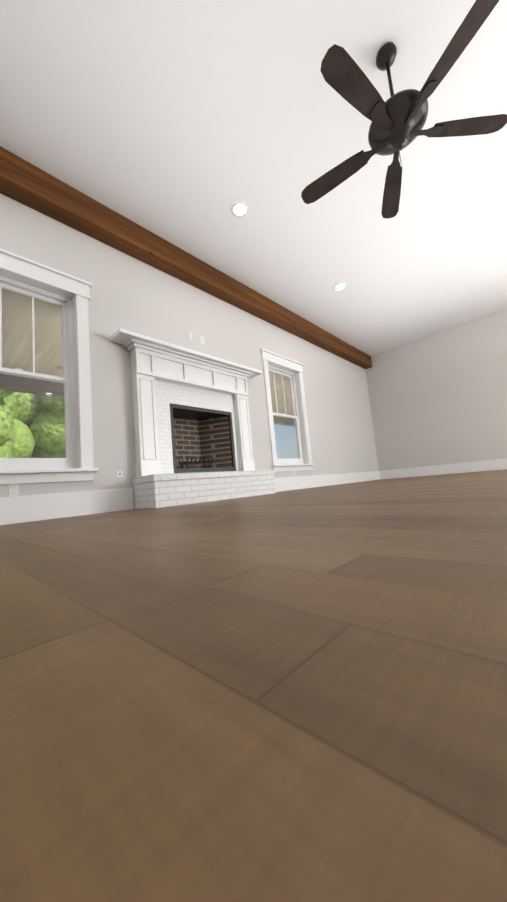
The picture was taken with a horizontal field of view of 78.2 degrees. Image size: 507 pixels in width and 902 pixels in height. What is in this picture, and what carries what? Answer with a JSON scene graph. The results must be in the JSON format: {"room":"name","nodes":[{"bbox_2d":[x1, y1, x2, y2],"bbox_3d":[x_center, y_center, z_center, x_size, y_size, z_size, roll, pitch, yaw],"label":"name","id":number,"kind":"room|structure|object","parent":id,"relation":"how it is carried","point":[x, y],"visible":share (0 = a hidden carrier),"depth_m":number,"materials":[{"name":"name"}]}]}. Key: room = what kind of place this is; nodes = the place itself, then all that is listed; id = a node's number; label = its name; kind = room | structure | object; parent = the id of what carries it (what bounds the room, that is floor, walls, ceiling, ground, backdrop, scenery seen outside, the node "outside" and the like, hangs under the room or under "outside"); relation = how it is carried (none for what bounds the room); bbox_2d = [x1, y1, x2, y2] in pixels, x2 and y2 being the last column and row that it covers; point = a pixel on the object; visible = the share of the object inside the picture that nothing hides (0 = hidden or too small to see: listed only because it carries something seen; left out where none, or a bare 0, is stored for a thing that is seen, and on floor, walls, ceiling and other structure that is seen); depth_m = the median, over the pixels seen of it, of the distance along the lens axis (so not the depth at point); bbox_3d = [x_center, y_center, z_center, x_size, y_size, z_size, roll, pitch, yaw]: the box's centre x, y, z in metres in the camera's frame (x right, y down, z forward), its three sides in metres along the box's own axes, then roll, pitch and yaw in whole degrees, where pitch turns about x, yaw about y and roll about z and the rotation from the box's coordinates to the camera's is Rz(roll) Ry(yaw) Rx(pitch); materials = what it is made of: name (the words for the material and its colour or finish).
{"room":"living room","nodes":[
{"label":"living room","id":0,"kind":"room"},
{"bbox_2d":[0,193,378,508],"bbox_3d":[-0.188,-1.212,5.646,0.720,3.960,9.770,-11,-9,43],"label":"wall","id":1,"kind":"structure","parent":0,"point":[129,293],"depth_m":4.12,"materials":[{"name":"white paint"}]},
{"bbox_2d":[8,484,18,495],"bbox_3d":[-2.118,0.337,2.755,0.008,0.120,0.075,-11,-9,43],"label":"electrical outlet","id":2,"kind":"object","parent":1,"relation":"attached to","point":[13,489],"visible":1,"depth_m":2.75,"materials":[{"name":"white plastic"}]},
{"bbox_2d":[0,270,80,469],"bbox_3d":[-2.246,-0.762,2.988,0.181,1.908,0.998,-11,-9,43],"label":"window","id":3,"kind":"structure","parent":1,"relation":"in","point":[63,300],"depth_m":3.20,"materials":[{"name":"white"}]},
{"bbox_2d":[0,248,98,484],"bbox_3d":[-2.196,-0.789,2.941,0.164,2.195,1.296,-11,-9,43],"label":"window frame","id":4,"kind":"structure","parent":1,"relation":"attached to","point":[16,264],"depth_m":3.22,"materials":[{"name":"white wood"}]},
{"bbox_2d":[116,471,122,476],"bbox_3d":[-1.474,0.254,3.442,0.021,0.070,0.070,-11,-9,43],"label":"outlet","id":5,"kind":"object","parent":1,"relation":"attached to","point":[119,473],"visible":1,"depth_m":3.44,"materials":[{"name":"white plastic"}]},
{"bbox_2d":[188,331,192,339],"bbox_3d":[-0.901,-1.645,4.450,0.008,0.120,0.075,-11,-9,43],"label":"outlet","id":6,"kind":"object","parent":1,"relation":"attached to","point":[190,336],"visible":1,"depth_m":4.45,"materials":[{"name":"white plastic"}]},
{"bbox_2d":[200,336,204,344],"bbox_3d":[-0.755,-1.631,4.601,0.008,0.120,0.075,-11,-9,43],"label":"outlet","id":7,"kind":"object","parent":1,"relation":"attached to","point":[202,340],"visible":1,"depth_m":4.59,"materials":[{"name":"white plastic"}]},
{"bbox_2d":[260,349,314,471],"bbox_3d":[0.648,-0.714,5.921,0.164,2.195,1.296,-11,-9,43],"label":"window frame","id":8,"kind":"structure","parent":1,"relation":"attached to","point":[274,358],"depth_m":5.75,"materials":[{"name":"white wood"}]},
{"bbox_2d":[268,362,308,463],"bbox_3d":[0.598,-0.687,5.968,0.181,1.908,0.998,-11,-9,43],"label":"window","id":9,"kind":"structure","parent":1,"relation":"in","point":[295,395],"depth_m":6.18,"materials":[{"name":"white"}]},
{"bbox_2d":[274,471,379,491],"bbox_3d":[1.727,0.618,6.742,0.018,0.235,5.038,-11,-9,43],"label":"baseboard","id":10,"kind":"structure","parent":1,"relation":"attached to","point":[302,482],"depth_m":6.36,"materials":[{"name":"white wood"}]},
{"bbox_2d":[0,469,506,901],"bbox_3d":[0.468,0.353,2.299,13.300,0.001,13.850,-11,-9,43],"label":"floor","id":11,"kind":"structure","parent":0,"point":[298,695],"depth_m":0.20,"materials":[{"name":"brown wood"}]},
{"bbox_2d":[110,328,275,508],"bbox_3d":[-0.747,-0.309,4.298,0.920,1.975,2.320,-11,-9,43],"label":"fireplace","id":12,"kind":"object","parent":11,"relation":"on","point":[192,436],"visible":1,"depth_m":4.06,"materials":[{"name":"white brick"}]},
{"bbox_2d":[0,0,506,355],"bbox_3d":[2.982,-3.390,2.676,8.940,0.120,9.770,-11,-9,43],"label":"ceiling","id":13,"kind":"structure","parent":0,"point":[185,125],"depth_m":3.01,"materials":[{"name":"white paint"}]},
{"bbox_2d":[0,146,371,368],"bbox_3d":[0.014,-2.585,5.460,0.206,0.311,9.402,-11,-9,43],"label":"wood beam","id":14,"kind":"structure","parent":13,"relation":"attached to","point":[26,183],"depth_m":3.87,"materials":[{"name":"brown wood"}]},
{"bbox_2d":[231,201,248,216],"bbox_3d":[-0.165,-2.914,3.766,0.214,0.010,0.214,-11,-9,43],"label":"recessed light","id":15,"kind":"object","parent":13,"relation":"in","point":[239,208],"visible":1,"depth_m":3.76,"materials":[{"name":"white plastic"}]},
{"bbox_2d":[334,283,345,290],"bbox_3d":[1.520,-2.876,5.475,0.214,0.010,0.214,-11,-9,43],"label":"recessed light","id":16,"kind":"object","parent":13,"relation":"in","point":[339,286],"visible":1,"depth_m":5.47,"materials":[{"name":"white plastic"}]},
{"bbox_2d":[301,0,506,218],"bbox_3d":[1.054,-2.688,2.455,1.577,0.968,1.595,-11,-9,43],"label":"ceiling fan","id":17,"kind":"object","parent":13,"relation":"hanging from","point":[398,119],"visible":1,"depth_m":2.34,"materials":[{"name":"brown metal"}]},
{"bbox_2d":[365,308,506,470],"bbox_3d":[6.508,-1.547,5.845,8.720,3.460,0.150,-11,-9,43],"label":"wall","id":18,"kind":"structure","parent":0,"point":[439,398],"depth_m":7.55,"materials":[{"name":"white paint"}]},
{"bbox_2d":[380,458,506,478],"bbox_3d":[6.513,0.063,5.684,8.490,0.235,0.018,-11,-9,43],"label":"baseboard","id":19,"kind":"structure","parent":18,"relation":"attached to","point":[496,464],"depth_m":7.44,"materials":[{"name":"white wood"}]},
{"label":"outside","id":20,"kind":"structure","parent":0,"visible":0},
{"bbox_3d":[-0.369,1.092,7.530,3.760,0.150,12.010,-11,-9,43],"label":"porch","id":21,"kind":"object","parent":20,"visible":0},
{"bbox_3d":[-2.410,0.060,8.059,0.200,2.380,9.300,-11,-9,43],"label":"porch column","id":22,"kind":"structure","parent":21,"relation":"on","visible":0},
{"bbox_2d":[0,373,294,425],"bbox_3d":[-1.808,-1.228,8.962,0.200,0.260,12.010,-11,-9,43],"label":"beam","id":23,"kind":"structure","parent":22,"relation":"on","point":[33,382],"depth_m":6.18,"materials":[{"name":"white wood"}]},
{"bbox_2d":[2,289,292,415],"bbox_3d":[-0.618,-1.644,7.837,3.760,0.100,12.010,-11,-9,43],"label":"porch ceiling","id":24,"kind":"structure","parent":23,"relation":"on","point":[24,326],"depth_m":4.74,"materials":[{"name":"brown wood"}]},
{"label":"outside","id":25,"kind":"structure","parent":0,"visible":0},
{"bbox_3d":[-35.540,6.891,40.952,107.460,2.460,120.000,-11,-9,43],"label":"ground","id":26,"kind":"structure","parent":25,"visible":0},
{"bbox_2d":[0,390,14,457],"bbox_3d":[-19.629,-3.695,22.612,5.752,12.550,3.963,-11,-9,43],"label":"tree","id":27,"kind":"object","parent":26,"relation":"on","point":[7,432],"depth_m":21.61,"materials":[{"name":"green plant"}]},
{"bbox_2d":[0,394,19,418],"bbox_3d":[-24.233,-3.876,23.333,8.338,15.245,10.570,-11,-9,43],"label":"tree","id":28,"kind":"object","parent":26,"relation":"on","point":[13,404],"depth_m":25.16,"materials":[{"name":"green plant"}]},
{"bbox_2d":[0,392,42,457],"bbox_3d":[-21.935,-5.281,25.172,8.980,16.474,10.124,-11,-9,43],"label":"tree","id":29,"kind":"object","parent":26,"relation":"on","point":[31,411],"depth_m":25.92,"materials":[{"name":"green plant"}]},
{"bbox_2d":[28,395,65,457],"bbox_3d":[-18.526,-4.675,30.212,9.985,16.672,8.079,-11,-9,43],"label":"tree","id":30,"kind":"object","parent":26,"relation":"on","point":[55,409],"depth_m":27.27,"materials":[{"name":"green plant"}]}
]}

